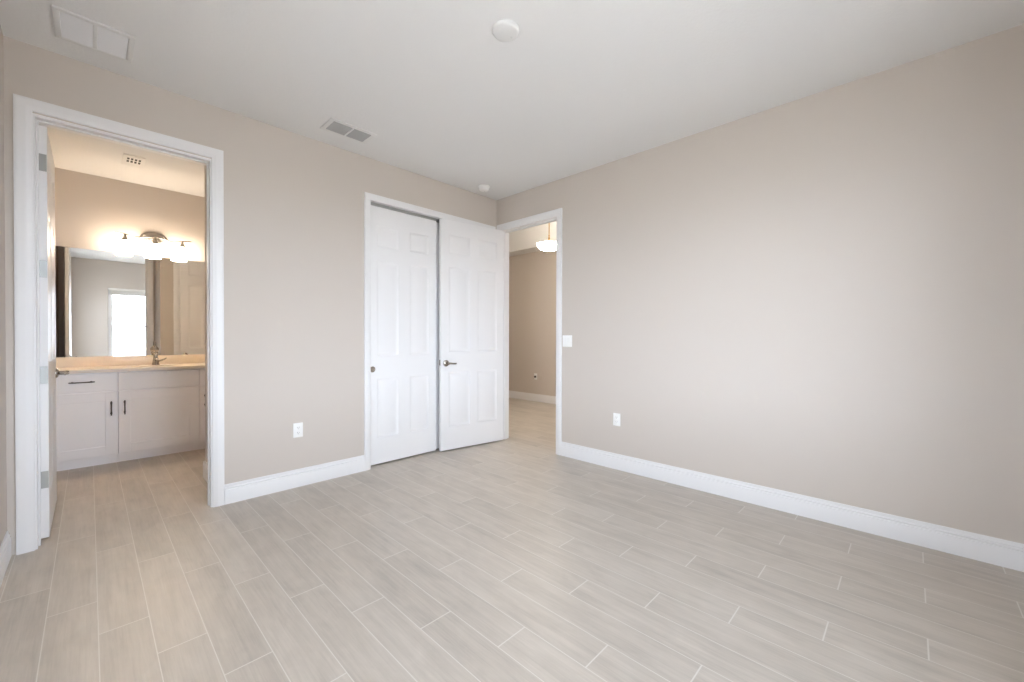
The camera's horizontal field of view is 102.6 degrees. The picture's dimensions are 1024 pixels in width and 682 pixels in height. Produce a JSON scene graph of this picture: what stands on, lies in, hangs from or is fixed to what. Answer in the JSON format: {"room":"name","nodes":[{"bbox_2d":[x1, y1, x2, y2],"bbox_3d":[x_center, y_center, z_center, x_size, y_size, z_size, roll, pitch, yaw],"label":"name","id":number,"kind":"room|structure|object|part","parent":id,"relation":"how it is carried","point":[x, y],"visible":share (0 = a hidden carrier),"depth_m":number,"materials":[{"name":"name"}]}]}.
{"room":"empty bedroom","nodes":[
{"label":"empty bedroom","id":0,"kind":"room"},
{"bbox_2d":[0,25,6,545],"bbox_3d":[-2.201,-0.232,1.608,6.710,2.840,0.120,1,1,44],"label":"wall","id":1,"kind":"structure","parent":0,"point":[3,465],"depth_m":2.17,"materials":[{"name":"beige paint"}]},
{"bbox_2d":[0,531,11,586],"bbox_3d":[-1.310,1.126,0.845,4.050,0.142,0.016,1,1,44],"label":"baseboard","id":2,"kind":"structure","parent":1,"relation":"attached to","point":[6,546],"depth_m":2.12,"materials":[{"name":"white wood"}]},
{"bbox_2d":[55,167,204,357],"bbox_3d":[-3.773,-0.260,4.718,0.120,2.840,2.150,1,1,44],"label":"wall","id":3,"kind":"structure","parent":0,"point":[89,209],"depth_m":4.29,"materials":[{"name":"beige paint"}]},
{"bbox_2d":[55,246,204,356],"bbox_3d":[-3.921,-0.383,4.474,0.006,1.077,1.575,1,1,44],"label":"wall mirror","id":4,"kind":"object","parent":3,"relation":"attached to","point":[108,303],"visible":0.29,"depth_m":4.32,"materials":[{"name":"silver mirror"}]},
{"bbox_2d":[115,231,190,258],"bbox_3d":[-3.838,-1.049,4.412,0.202,0.258,0.616,1,1,44],"label":"vanity light","id":5,"kind":"object","parent":3,"relation":"attached to","point":[124,246],"visible":1,"depth_m":4.39,"materials":[{"name":"white glass"}]},
{"bbox_3d":[-3.981,-0.978,4.223,0.144,0.118,0.144,1,1,44],"label":"lamp shade","id":6,"kind":"part","parent":5,"relation":"part of","materials":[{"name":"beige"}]},
{"bbox_3d":[-3.855,-1.102,4.428,0.116,0.039,0.616,1,1,44],"label":"arm","id":7,"kind":"part","parent":5,"relation":"part of","materials":[{"name":"silver metal"}]},
{"bbox_3d":[-3.817,-0.979,4.392,0.144,0.118,0.144,1,1,44],"label":"lamp shade","id":8,"kind":"part","parent":5,"relation":"part of","materials":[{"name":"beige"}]},
{"bbox_3d":[-3.658,-0.980,4.556,0.144,0.118,0.144,1,1,44],"label":"lamp shade","id":9,"kind":"part","parent":5,"relation":"part of","materials":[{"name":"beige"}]},
{"bbox_2d":[3,36,496,554],"bbox_3d":[-1.561,-0.245,3.566,0.120,2.840,3.820,1,1,44],"label":"wall","id":10,"kind":"structure","parent":0,"point":[294,203],"depth_m":3.19,"materials":[{"name":"beige paint"}]},
{"bbox_2d":[38,125,68,538],"bbox_3d":[-3.036,-0.052,2.687,0.834,2.430,0.169,1,1,44],"label":"door","id":11,"kind":"structure","parent":10,"relation":"in","point":[49,372],"depth_m":2.44,"materials":[{"name":"white paint"}]},
{"bbox_3d":[-3.049,-0.052,2.699,0.797,2.430,0.035,1,1,44],"label":"panel","id":12,"kind":"part","parent":11,"relation":"part of","materials":[{"name":"white paint"}]},
{"bbox_2d":[13,93,224,554],"bbox_3d":[-2.451,-0.089,2.650,0.155,2.536,0.959,1,1,44],"label":"trim","id":13,"kind":"structure","parent":10,"relation":"attached to","point":[25,122],"depth_m":2.35,"materials":[{"name":"white wood"}]},
{"bbox_2d":[225,455,364,504],"bbox_3d":[-1.703,1.105,3.336,0.016,0.142,1.056,1,1,44],"label":"baseboard","id":14,"kind":"structure","parent":10,"relation":"attached to","point":[269,484],"depth_m":3.27,"materials":[{"name":"white wood"}]},
{"bbox_2d":[293,422,302,437],"bbox_3d":[-1.726,0.719,3.313,0.008,0.116,0.072,1,1,44],"label":"wall outlet","id":15,"kind":"object","parent":10,"relation":"attached to","point":[297,427],"visible":1,"depth_m":3.31,"materials":[{"name":"white plastic"}]},
{"bbox_2d":[371,205,435,464],"bbox_3d":[-1.076,-0.053,4.068,0.037,2.418,0.757,1,1,44],"label":"door","id":16,"kind":"structure","parent":10,"relation":"in","point":[403,246],"depth_m":4.04,"materials":[{"name":"white paint"}]},
{"bbox_2d":[364,192,495,470],"bbox_3d":[-0.813,-0.088,4.332,0.148,2.516,1.623,1,1,44],"label":"trim","id":17,"kind":"structure","parent":10,"relation":"attached to","point":[370,199],"depth_m":3.73,"materials":[{"name":"white paint"}]},
{"bbox_2d":[436,222,438,448],"bbox_3d":[-0.588,-0.056,4.633,0.033,2.418,0.757,1,1,44],"label":"door","id":18,"kind":"structure","parent":10,"relation":"in","point":[437,224],"depth_m":4.39,"materials":[{"name":"white paint"}]},
{"bbox_2d":[204,165,437,461],"bbox_3d":[-1.454,-0.251,4.249,0.680,2.840,2.690,1,1,44],"label":"wall","id":19,"kind":"structure","parent":0,"point":[204,165],"depth_m":3.49,"materials":[{"name":"beige paint"}]},
{"bbox_2d":[203,460,206,481],"bbox_3d":[-2.362,1.103,3.352,0.678,0.142,0.158,1,1,44],"label":"baseboard","id":20,"kind":"structure","parent":19,"relation":"attached to","point":[204,461],"depth_m":3.48,"materials":[{"name":"white wood"}]},
{"bbox_2d":[0,398,1023,681],"bbox_3d":[-0.429,1.222,4.301,8.100,0.100,6.700,1,1,44],"label":"floor","id":21,"kind":"structure","parent":0,"point":[512,559],"depth_m":2.01,"materials":[{"name":"beige tile"}]},
{"bbox_2d":[56,372,117,470],"bbox_3d":[-4.085,0.728,3.903,0.574,0.876,0.473,1,1,44],"label":"vanity cabinet","id":22,"kind":"object","parent":21,"relation":"on","point":[86,403],"visible":0.91,"depth_m":3.76,"materials":[{"name":"white paint"}]},
{"bbox_3d":[-3.892,0.376,3.714,0.038,0.016,0.166,1,1,44],"label":"drawer pull","id":23,"kind":"part","parent":22,"relation":"part of","materials":[{"name":"black metal"}]},
{"bbox_3d":[-3.913,0.384,3.733,0.019,0.166,0.468,1,1,44],"label":"drawer","id":24,"kind":"part","parent":22,"relation":"part of","materials":[{"name":"white paint"}]},
{"bbox_2d":[118,368,198,461],"bbox_3d":[-3.703,0.726,4.297,0.574,0.876,0.622,1,1,44],"label":"vanity cabinet","id":25,"kind":"object","parent":21,"relation":"on","point":[158,410],"visible":0.92,"depth_m":4.11,"materials":[{"name":"white paint"}]},
{"bbox_2d":[56,354,204,373],"bbox_3d":[-3.720,0.296,4.284,0.567,0.274,1.594,1,1,44],"label":"countertop","id":26,"kind":"structure","parent":25,"relation":"on","point":[74,365],"depth_m":4.20,"materials":[{"name":"beige stone"}]},
{"bbox_2d":[152,342,166,364],"bbox_3d":[-3.807,0.131,4.394,0.117,0.250,0.162,0,0,-11],"label":"faucet","id":27,"kind":"object","parent":26,"relation":"on","point":[155,349],"visible":1,"depth_m":4.40,"materials":[{"name":"silver metal"}]},
{"bbox_3d":[-3.837,0.061,4.419,0.058,0.110,0.058,1,1,44],"label":"handle","id":28,"kind":"part","parent":27,"relation":"part of","materials":[{"name":"silver metal"}]},
{"bbox_3d":[-3.530,0.382,4.127,0.019,0.166,0.617,1,1,44],"label":"drawer","id":29,"kind":"part","parent":25,"relation":"part of","materials":[{"name":"white paint"}]},
{"bbox_2d":[198,368,204,448],"bbox_3d":[-3.326,0.724,4.685,0.574,0.876,0.460,1,1,44],"label":"vanity cabinet","id":30,"kind":"object","parent":21,"relation":"on","point":[201,444],"visible":0.17,"depth_m":4.36,"materials":[{"name":"white paint"}]},
{"bbox_3d":[-3.153,0.380,4.516,0.019,0.166,0.455,1,1,44],"label":"drawer","id":31,"kind":"part","parent":30,"relation":"part of","materials":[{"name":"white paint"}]},
{"bbox_3d":[-3.154,0.770,4.519,0.019,0.593,0.455,1,1,44],"label":"door","id":32,"kind":"part","parent":30,"relation":"part of","materials":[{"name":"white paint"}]},
{"bbox_2d":[0,0,1023,256],"bbox_3d":[-0.421,-2.008,4.275,8.100,0.680,6.700,1,1,44],"label":"ceiling","id":33,"kind":"structure","parent":0,"point":[582,85],"depth_m":2.46,"materials":[{"name":"white paint"}]},
{"bbox_2d":[51,4,134,63],"bbox_3d":[-2.261,-1.651,2.227,0.304,0.012,0.305,1,1,44],"label":"ceiling vent","id":34,"kind":"object","parent":33,"relation":"in","point":[69,26],"visible":1,"depth_m":2.21,"materials":[{"name":"white metal"}]},
{"bbox_3d":[-2.308,-1.652,2.179,0.252,0.008,0.118,1,1,44],"label":"louver panel","id":35,"kind":"part","parent":34,"relation":"part of","materials":[{"name":"white metal"}]},
{"bbox_3d":[-2.214,-1.653,2.276,0.252,0.008,0.118,1,1,44],"label":"louver panel","id":36,"kind":"part","parent":34,"relation":"part of","materials":[{"name":"white metal"}]},
{"bbox_2d":[121,153,145,167],"bbox_3d":[-3.513,-1.667,3.809,0.300,0.009,0.150,1,1,44],"label":"ceiling vent","id":37,"kind":"object","parent":33,"relation":"in","point":[127,159],"visible":1,"depth_m":3.79,"materials":[{"name":"white metal"}]},
{"bbox_2d":[320,117,376,143],"bbox_3d":[-1.293,-1.656,3.252,0.230,0.012,0.365,1,1,44],"label":"ceiling vent","id":38,"kind":"object","parent":33,"relation":"in","point":[335,126],"visible":1,"depth_m":3.24,"materials":[{"name":"white metal"}]},
{"bbox_2d":[478,184,489,191],"bbox_3d":[-0.304,-1.645,4.435,0.124,0.049,0.124,1,1,44],"label":"smoke detector","id":39,"kind":"object","parent":33,"relation":"attached to","point":[483,188],"visible":1,"depth_m":4.40,"materials":[{"name":"white plastic"}]},
{"bbox_2d":[492,19,518,41],"bbox_3d":[-0.033,-1.639,2.177,0.144,0.022,0.144,1,1,44],"label":"cover plate","id":40,"kind":"object","parent":33,"relation":"attached to","point":[505,30],"visible":1,"depth_m":2.16,"materials":[{"name":"white plastic"}]},
{"bbox_2d":[537,223,555,251],"bbox_3d":[0.534,-1.768,5.923,0.359,0.981,0.356,1,1,44],"label":"pendant light","id":41,"kind":"object","parent":33,"relation":"hanging from","point":[549,245],"visible":0.74,"depth_m":5.83,"materials":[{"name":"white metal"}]},
{"bbox_3d":[0.533,-1.352,5.926,0.359,0.096,0.356,1,1,44],"label":"lamp shade","id":42,"kind":"part","parent":41,"relation":"part of","materials":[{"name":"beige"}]},
{"bbox_2d":[509,250,555,395],"bbox_3d":[0.829,-0.271,7.518,5.200,2.840,0.120,1,1,44],"label":"wall","id":43,"kind":"structure","parent":0,"point":[532,276],"depth_m":7.84,"materials":[{"name":"beige paint"}]},
{"bbox_2d":[509,390,555,403],"bbox_3d":[0.779,1.079,7.480,4.960,0.142,0.016,1,1,44],"label":"baseboard","id":44,"kind":"structure","parent":43,"relation":"attached to","point":[512,394],"depth_m":7.84,"materials":[{"name":"white wood"}]},
{"bbox_2d":[497,24,1023,543],"bbox_3d":[0.078,-0.250,4.721,7.780,2.840,0.120,1,1,44],"label":"wall","id":45,"kind":"structure","parent":0,"point":[820,295],"depth_m":2.68,"materials":[{"name":"beige paint"}]},
{"bbox_2d":[439,219,503,450],"bbox_3d":[-0.431,-0.063,4.565,0.824,2.440,0.169,0,1,-37],"label":"door","id":46,"kind":"structure","parent":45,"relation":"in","point":[471,257],"depth_m":4.52,"materials":[{"name":"white paint"}]},
{"bbox_2d":[497,208,561,454],"bbox_3d":[0.210,-0.097,4.593,0.961,2.536,0.155,1,1,44],"label":"trim","id":47,"kind":"structure","parent":45,"relation":"attached to","point":[553,215],"depth_m":4.41,"materials":[{"name":"white wood"}]},
{"bbox_2d":[563,335,571,346],"bbox_3d":[0.559,0.000,4.163,0.116,0.116,0.010,1,1,44],"label":"light switch","id":48,"kind":"object","parent":45,"relation":"attached to","point":[567,339],"visible":1,"depth_m":4.16,"materials":[{"name":"white plastic"}]},
{"bbox_2d":[613,413,619,425],"bbox_3d":[0.963,0.722,3.775,0.072,0.116,0.008,1,1,44],"label":"wall outlet","id":49,"kind":"object","parent":45,"relation":"attached to","point":[616,416],"visible":1,"depth_m":3.77,"materials":[{"name":"white plastic"}]},
{"bbox_2d":[561,441,1023,571],"bbox_3d":[1.607,1.115,3.147,3.074,0.142,0.016,1,1,44],"label":"baseboard","id":50,"kind":"structure","parent":45,"relation":"attached to","point":[979,547],"depth_m":2.68,"materials":[{"name":"white wood"}]}
]}

